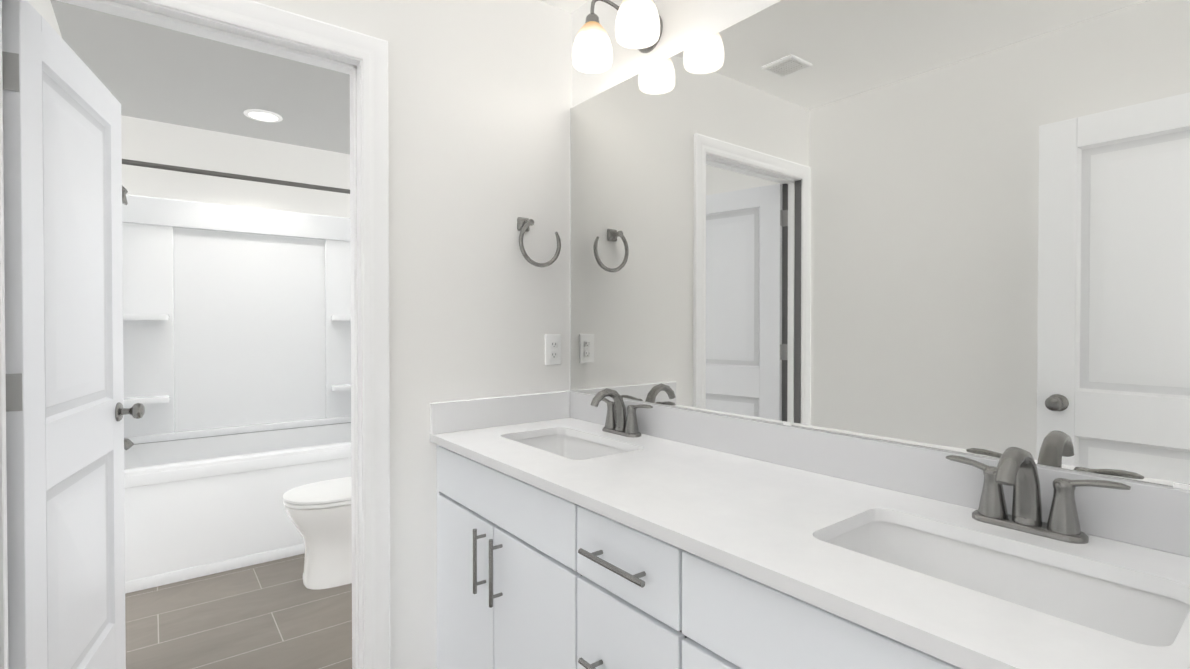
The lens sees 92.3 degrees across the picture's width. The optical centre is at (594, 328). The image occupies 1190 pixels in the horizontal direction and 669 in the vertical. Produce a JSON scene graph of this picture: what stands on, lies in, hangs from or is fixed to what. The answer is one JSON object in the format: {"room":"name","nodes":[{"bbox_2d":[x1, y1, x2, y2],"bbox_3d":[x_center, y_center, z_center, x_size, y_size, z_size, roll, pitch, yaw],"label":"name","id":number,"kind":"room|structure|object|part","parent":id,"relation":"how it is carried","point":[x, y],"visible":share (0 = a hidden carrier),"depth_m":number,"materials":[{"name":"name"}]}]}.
{"room":"bathroom","nodes":[
{"label":"bathroom","id":0,"kind":"room"},
{"bbox_2d":[27,0,61,37],"bbox_3d":[-2.137,0.016,2.220,0.085,2.440,2.332,0,1,-38],"label":"wall","id":1,"kind":"structure","parent":0,"point":[44,9],"depth_m":2.03,"materials":[{"name":"paint"}]},
{"bbox_2d":[2,0,144,668],"bbox_3d":[-1.504,0.217,1.691,0.265,2.024,0.786,0,1,-38],"label":"bathroom door","id":2,"kind":"structure","parent":1,"relation":"in","point":[66,411],"depth_m":1.56,"materials":[{"name":"white paint"}]},
{"bbox_2d":[121,115,349,217],"bbox_3d":[-2.277,0.002,3.654,1.600,2.440,0.108,0,1,-38],"label":"wall","id":3,"kind":"structure","parent":0,"point":[145,140],"depth_m":3.57,"materials":[{"name":"paint"}]},
{"bbox_2d":[125,553,351,668],"bbox_3d":[-0.681,1.282,1.634,1.851,0.080,5.278,0,1,-38],"label":"floor","id":4,"kind":"structure","parent":0,"point":[275,614],"depth_m":2.40,"materials":[{"name":"tile"}]},
{"bbox_2d":[122,186,350,593],"bbox_3d":[-1.958,0.215,3.305,1.519,2.020,0.832,0,1,-38],"label":"tub","id":5,"kind":"object","parent":4,"relation":"on","point":[237,351],"visible":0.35,"depth_m":3.43,"materials":[{"name":"white plastic"}]},
{"bbox_2d":[283,477,351,589],"bbox_3d":[-1.177,0.838,2.922,0.739,0.782,0.404,0,1,-38],"label":"toilet","id":6,"kind":"object","parent":4,"relation":"on","point":[319,513],"visible":0.42,"depth_m":2.71,"materials":[{"name":"white ceramic"}]},
{"bbox_3d":[-1.264,0.807,2.855,0.520,0.047,0.374,0,1,-38],"label":"seat","id":7,"kind":"part","parent":6,"relation":"part of","materials":[{"name":"white plastic"}]},
{"bbox_2d":[430,440,993,668],"bbox_3d":[0.238,0.808,1.300,0.580,0.875,1.821,0,1,-38],"label":"bathroom vanity","id":8,"kind":"object","parent":4,"relation":"on","point":[606,528],"depth_m":1.17,"materials":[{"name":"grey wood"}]},
{"bbox_2d":[430,416,1189,668],"bbox_3d":[0.245,0.358,1.301,0.562,0.025,1.821,0,1,-38],"label":"countertop","id":9,"kind":"structure","parent":8,"relation":"on","point":[775,519],"depth_m":0.96,"materials":[{"name":"white stone"}]},
{"bbox_2d":[514,428,621,455],"bbox_3d":[-0.080,0.427,1.731,0.276,0.147,0.460,0,1,-38],"label":"sink","id":10,"kind":"object","parent":9,"relation":"in","point":[570,443],"depth_m":1.91,"materials":[{"name":"white ceramic"}]},
{"bbox_2d":[586,388,653,435],"bbox_3d":[0.048,0.265,1.829,0.149,0.150,0.265,0,1,-38],"label":"faucet","id":11,"kind":"object","parent":9,"relation":"on","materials":[{"name":"grey metal"}]},
{"bbox_2d":[830,512,1177,639],"bbox_3d":[0.587,0.436,0.869,0.276,0.147,0.460,0,1,-38],"label":"sink","id":12,"kind":"object","parent":9,"relation":"in","point":[1138,607],"depth_m":0.93,"materials":[{"name":"white ceramic"}]},
{"bbox_2d":[938,447,1133,547],"bbox_3d":[0.715,0.273,0.967,0.149,0.150,0.265,0,1,-38],"label":"faucet","id":13,"kind":"object","parent":9,"relation":"on","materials":[{"name":"grey metal"}]},
{"bbox_2d":[50,0,588,153],"bbox_3d":[-0.681,-1.238,1.609,1.851,0.080,5.278,0,1,-38],"label":"ceiling","id":14,"kind":"structure","parent":0,"point":[142,70],"depth_m":2.80,"materials":[{"name":"grey paint"}]},
{"bbox_2d":[243,109,282,121],"bbox_3d":[-1.886,-1.209,3.251,0.194,0.010,0.194,0,1,-38],"label":"recessed light","id":15,"kind":"object","parent":14,"relation":"in","point":[262,115],"visible":1,"depth_m":3.24,"materials":[{"name":"white plastic"}]},
{"bbox_2d":[252,0,570,668],"bbox_3d":[-0.769,0.021,1.736,1.635,2.440,0.108,0,1,-38],"label":"wall","id":16,"kind":"structure","parent":0,"point":[479,99],"depth_m":1.91,"materials":[{"name":"paint"}]},
{"bbox_2d":[0,0,389,668],"bbox_3d":[-1.043,0.183,1.526,0.931,2.119,0.143,0,1,-38],"label":"door frame","id":17,"kind":"structure","parent":16,"relation":"attached to","point":[278,32],"depth_m":1.68,"materials":[{"name":"white paint"}]},
{"bbox_2d":[517,217,560,266],"bbox_3d":[-0.207,-0.310,2.061,0.175,0.179,0.060,0,1,-38],"label":"towel ring","id":18,"kind":"object","parent":16,"relation":"attached to","point":[523,224],"visible":1,"depth_m":2.04,"materials":[{"name":"silver metal"}]},
{"bbox_2d":[545,334,560,364],"bbox_3d":[-0.155,0.079,2.138,0.070,0.115,0.008,0,1,-38],"label":"electrical outlet","id":19,"kind":"object","parent":16,"relation":"attached to","point":[552,349],"visible":1,"depth_m":2.13,"materials":[{"name":"white plastic"}]},
{"bbox_2d":[571,0,780,107],"bbox_3d":[0.755,0.026,1.191,0.108,2.440,2.838,0,1,-38],"label":"wall","id":20,"kind":"structure","parent":0,"point":[687,24],"depth_m":1.79,"materials":[{"name":"paint"}]},
{"bbox_2d":[572,0,662,73],"bbox_3d":[0.091,-0.954,1.774,0.215,0.220,0.347,0,1,-38],"label":"sconce","id":21,"kind":"object","parent":20,"relation":"attached to","point":[639,25],"visible":1,"depth_m":1.77,"materials":[{"name":"white glass"}]},
{"bbox_2d":[570,0,1189,489],"bbox_3d":[0.465,-0.295,1.466,0.008,1.076,1.820,0,1,-38],"label":"mirror","id":22,"kind":"object","parent":20,"relation":"attached to","point":[960,226],"visible":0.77,"depth_m":1.21,"materials":[{"name":"clear glass"}]},
{"bbox_2d":[570,390,1189,556],"bbox_3d":[0.459,0.293,1.467,0.020,0.100,1.821,0,1,-38],"label":"backsplash","id":23,"kind":"structure","parent":20,"relation":"attached to","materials":[{"name":"grey stone"}]},
{"bbox_3d":[-0.888,0.006,3.256,0.108,2.440,2.440,0,1,-38],"label":"wall","id":24,"kind":"structure","parent":0,"visible":0},
{"bbox_2d":[122,159,349,193],"bbox_3d":[-1.746,-0.784,3.022,1.494,0.046,0.046,0,1,-38],"label":"curtain rod","id":25,"kind":"object","parent":24,"relation":"attached to","point":[214,173],"visible":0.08,"depth_m":2.92,"materials":[{"name":"silver metal"}]}
]}

